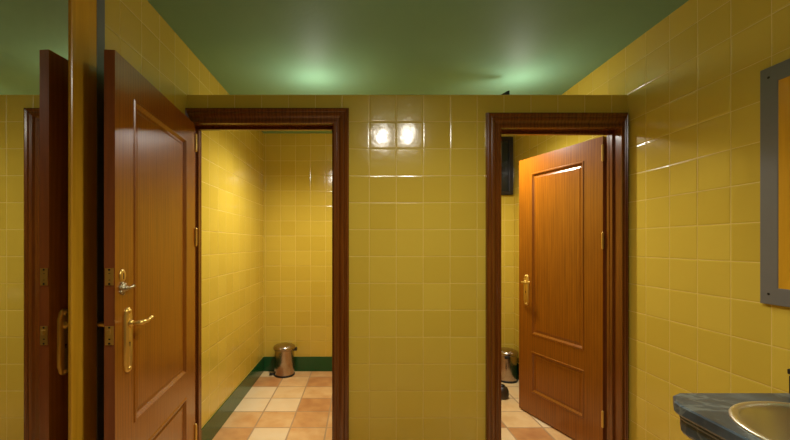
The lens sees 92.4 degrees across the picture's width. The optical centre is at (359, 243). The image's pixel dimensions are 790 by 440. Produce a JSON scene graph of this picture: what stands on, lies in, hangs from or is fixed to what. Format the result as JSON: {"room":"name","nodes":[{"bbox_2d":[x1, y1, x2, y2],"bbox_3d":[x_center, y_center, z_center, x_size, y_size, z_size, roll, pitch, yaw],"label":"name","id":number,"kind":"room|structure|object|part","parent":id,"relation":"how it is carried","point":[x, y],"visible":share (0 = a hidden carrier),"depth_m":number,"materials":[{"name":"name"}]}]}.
{"room":"public restroom","nodes":[
{"label":"public restroom","id":0,"kind":"room"},
{"bbox_2d":[105,0,262,428],"bbox_3d":[-1.024,0.083,1.232,0.120,2.374,5.305,0,0,0],"label":"wall","id":1,"kind":"structure","parent":0,"point":[231,161],"depth_m":2.53,"materials":[{"name":"yellow tile"}]},
{"bbox_2d":[0,0,104,439],"bbox_3d":[-0.956,0.010,0.578,0.017,2.160,1.655,0,0,0],"label":"wall mirror","id":2,"kind":"object","parent":1,"relation":"attached to","point":[52,51],"visible":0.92,"depth_m":1.18,"materials":[{"name":"mirror"}]},
{"bbox_2d":[0,0,69,439],"bbox_3d":[-0.961,0.010,0.578,0.005,1.848,1.343,0,0,0],"label":"mirror glass","id":3,"kind":"object","parent":2,"relation":"attached to","point":[35,34],"depth_m":1.11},
{"bbox_3d":[-0.957,0.010,0.578,0.012,2.073,1.568,0,0,0],"label":"wooden frame","id":4,"kind":"part","parent":2,"relation":"part of","materials":[{"name":"brown wood"}]},
{"bbox_2d":[201,357,263,439],"bbox_3d":[-0.962,1.197,2.982,0.006,0.146,1.565,0,0,0],"label":"baseboard","id":5,"kind":"structure","parent":1,"relation":"attached to","point":[211,428],"depth_m":2.79,"materials":[{"name":"green tile"}]},
{"bbox_2d":[263,133,331,356],"bbox_3d":[-0.317,0.083,3.825,1.294,2.374,0.120,0,0,0],"label":"wall","id":6,"kind":"structure","parent":0,"point":[297,167],"depth_m":3.77,"materials":[{"name":"yellow tile"}]},
{"bbox_2d":[264,357,331,370],"bbox_3d":[-0.314,1.197,3.762,1.288,0.146,0.006,0,0,0],"label":"baseboard","id":7,"kind":"structure","parent":6,"relation":"attached to","point":[300,363],"depth_m":3.76,"materials":[{"name":"green tile"}]},
{"bbox_2d":[212,371,574,439],"bbox_3d":[0.263,1.320,1.232,2.694,0.100,5.305,0,0,0],"label":"floor","id":8,"kind":"structure","parent":0,"point":[298,406],"depth_m":2.79,"materials":[{"name":"tile"}]},
{"bbox_2d":[269,342,296,377],"bbox_3d":[-0.742,1.121,3.663,0.219,0.297,0.224,0,0,38],"label":"pedal bin","id":9,"kind":"object","parent":8,"relation":"on","point":[284,352],"visible":1,"depth_m":3.59,"materials":[{"name":"silver metal"}]},
{"bbox_3d":[-0.735,0.996,3.665,0.212,0.046,0.212,0,0,-8],"label":"lid","id":10,"kind":"part","parent":9,"relation":"part of","materials":[{"name":"metal"}]},
{"bbox_2d":[501,384,508,399],"bbox_3d":[1.172,1.214,3.120,0.114,0.111,0.114,0,0,0],"label":"brush holder","id":11,"kind":"object","parent":8,"relation":"on","point":[504,390],"visible":0.63,"depth_m":3.07,"materials":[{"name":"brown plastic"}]},
{"bbox_2d":[501,347,517,383],"bbox_3d":[1.371,1.126,3.533,0.208,0.288,0.218,0,0,-21],"label":"pedal bin","id":12,"kind":"object","parent":8,"relation":"on","point":[509,375],"visible":0.78,"depth_m":3.44,"materials":[{"name":"silver metal"}]},
{"bbox_3d":[1.372,1.005,3.525,0.204,0.046,0.204,0,0,20],"label":"lid","id":13,"kind":"part","parent":12,"relation":"part of","materials":[{"name":"metal"}]},
{"bbox_3d":[1.196,0.913,0.320,0.533,0.714,1.404,0,0,0],"label":"vanity cabinet","id":14,"kind":"object","parent":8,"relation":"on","visible":0},
{"bbox_2d":[673,393,789,439],"bbox_3d":[1.176,0.495,0.328,0.628,0.118,1.556,0,0,0],"label":"countertop","id":15,"kind":"structure","parent":14,"relation":"on","point":[703,416],"depth_m":1.00,"materials":[{"name":"stone"}]},
{"bbox_2d":[728,401,789,439],"bbox_3d":[1.100,0.501,0.835,0.408,0.142,0.408,0,0,0],"label":"basin","id":16,"kind":"object","parent":15,"relation":"in","point":[766,420],"visible":0.98,"depth_m":1.00,"materials":[{"name":"metal"}]},
{"bbox_2d":[787,369,789,392],"bbox_3d":[1.305,0.399,1.077,0.124,0.074,0.044,0,0,0],"label":"soap dispenser","id":17,"kind":"object","parent":15,"relation":"on","point":[788,370],"visible":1,"depth_m":1.09,"materials":[{"name":"black plastic"}]},
{"bbox_2d":[187,95,626,439],"bbox_3d":[0.263,0.220,2.150,2.454,2.101,0.100,0,0,0],"label":"wall","id":18,"kind":"structure","parent":0,"point":[417,162],"depth_m":2.10,"materials":[{"name":"yellow tile"}]},
{"bbox_2d":[185,108,348,439],"bbox_3d":[-0.512,0.259,2.143,0.902,2.023,0.139,0,0,0],"label":"door frame","id":19,"kind":"structure","parent":18,"relation":"attached to","point":[336,120],"depth_m":2.08,"materials":[{"name":"brown wood"}]},
{"bbox_2d":[97,49,196,439],"bbox_3d":[-0.887,0.301,1.675,0.151,1.918,0.817,0,0,-6],"label":"door","id":20,"kind":"structure","parent":19,"relation":"attached to","point":[150,146],"depth_m":1.52,"materials":[{"name":"brown wood"}]},
{"bbox_3d":[-0.906,0.285,1.364,0.052,0.028,0.101,0,0,-6],"label":"lever","id":21,"kind":"part","parent":20,"relation":"part of","materials":[{"name":"gold metal"}]},
{"bbox_3d":[-0.848,0.310,1.276,0.027,0.064,0.002,0,0,-6],"label":"latch plate","id":22,"kind":"part","parent":20,"relation":"part of","materials":[{"name":"gold metal"}]},
{"bbox_3d":[-0.848,0.111,1.276,0.027,0.058,0.002,0,0,-6],"label":"latch plate","id":23,"kind":"part","parent":20,"relation":"part of","materials":[{"name":"gold metal"}]},
{"bbox_3d":[-0.831,0.345,1.358,0.015,0.234,0.052,0,0,-6],"label":"handle plate","id":24,"kind":"part","parent":20,"relation":"part of","materials":[{"name":"gold metal"}]},
{"bbox_3d":[-0.810,0.285,1.397,0.052,0.028,0.101,0,0,-6],"label":"lever","id":25,"kind":"part","parent":20,"relation":"part of","materials":[{"name":"gold metal"}]},
{"bbox_2d":[485,112,627,439],"bbox_3d":[1.089,0.272,2.143,0.779,1.997,0.139,0,0,0],"label":"door frame","id":26,"kind":"structure","parent":18,"relation":"attached to","point":[614,125],"depth_m":2.09,"materials":[{"name":"brown wood"}]},
{"bbox_2d":[519,136,606,439],"bbox_3d":[1.352,0.309,2.572,0.151,1.898,0.714,0,0,-18],"label":"door","id":27,"kind":"structure","parent":26,"relation":"attached to","point":[563,191],"depth_m":2.50,"materials":[{"name":"brown wood"}]},
{"bbox_3d":[1.243,0.345,2.828,0.015,0.234,0.052,0,0,-18],"label":"handle plate","id":28,"kind":"part","parent":27,"relation":"part of","materials":[{"name":"gold metal"}]},
{"bbox_2d":[147,0,688,132],"bbox_3d":[0.263,-1.154,1.232,2.694,0.100,5.305,0,0,0],"label":"ceiling","id":29,"kind":"structure","parent":0,"point":[250,47],"depth_m":2.04,"materials":[{"name":"green paint"}]},
{"bbox_2d":[501,135,513,348],"bbox_3d":[0.950,0.083,3.710,1.080,2.374,0.120,0,0,0],"label":"wall","id":30,"kind":"structure","parent":0,"point":[507,201],"depth_m":3.65,"materials":[{"name":"yellow tile"}]},
{"bbox_2d":[501,137,512,194],"bbox_3d":[1.251,-0.752,3.635,0.442,0.561,0.030,0,0,0],"label":"window","id":31,"kind":"structure","parent":30,"relation":"in","point":[506,142],"depth_m":3.64,"materials":[{"name":"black glass"}]},
{"bbox_3d":[1.251,-0.752,3.641,0.370,0.484,0.006,0,0,0],"label":"pane","id":32,"kind":"part","parent":31,"relation":"part of","materials":[{"name":"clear glass"}]},
{"bbox_2d":[514,0,789,439],"bbox_3d":[1.550,0.083,1.232,0.120,2.374,5.305,0,0,0],"label":"wall","id":33,"kind":"structure","parent":0,"point":[698,322],"depth_m":1.68,"materials":[{"name":"yellow tile"}]},
{"bbox_2d":[760,58,789,306],"bbox_3d":[1.482,-0.210,0.805,0.017,0.856,1.171,0,0,0],"label":"wall mirror","id":34,"kind":"object","parent":33,"relation":"attached to","point":[775,79],"visible":1,"depth_m":1.34,"materials":[{"name":"grey paint"}]},
{"bbox_3d":[1.483,-0.210,0.805,0.012,0.734,1.050,0,0,0],"label":"wooden frame","id":35,"kind":"part","parent":34,"relation":"part of","materials":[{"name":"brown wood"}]}
]}

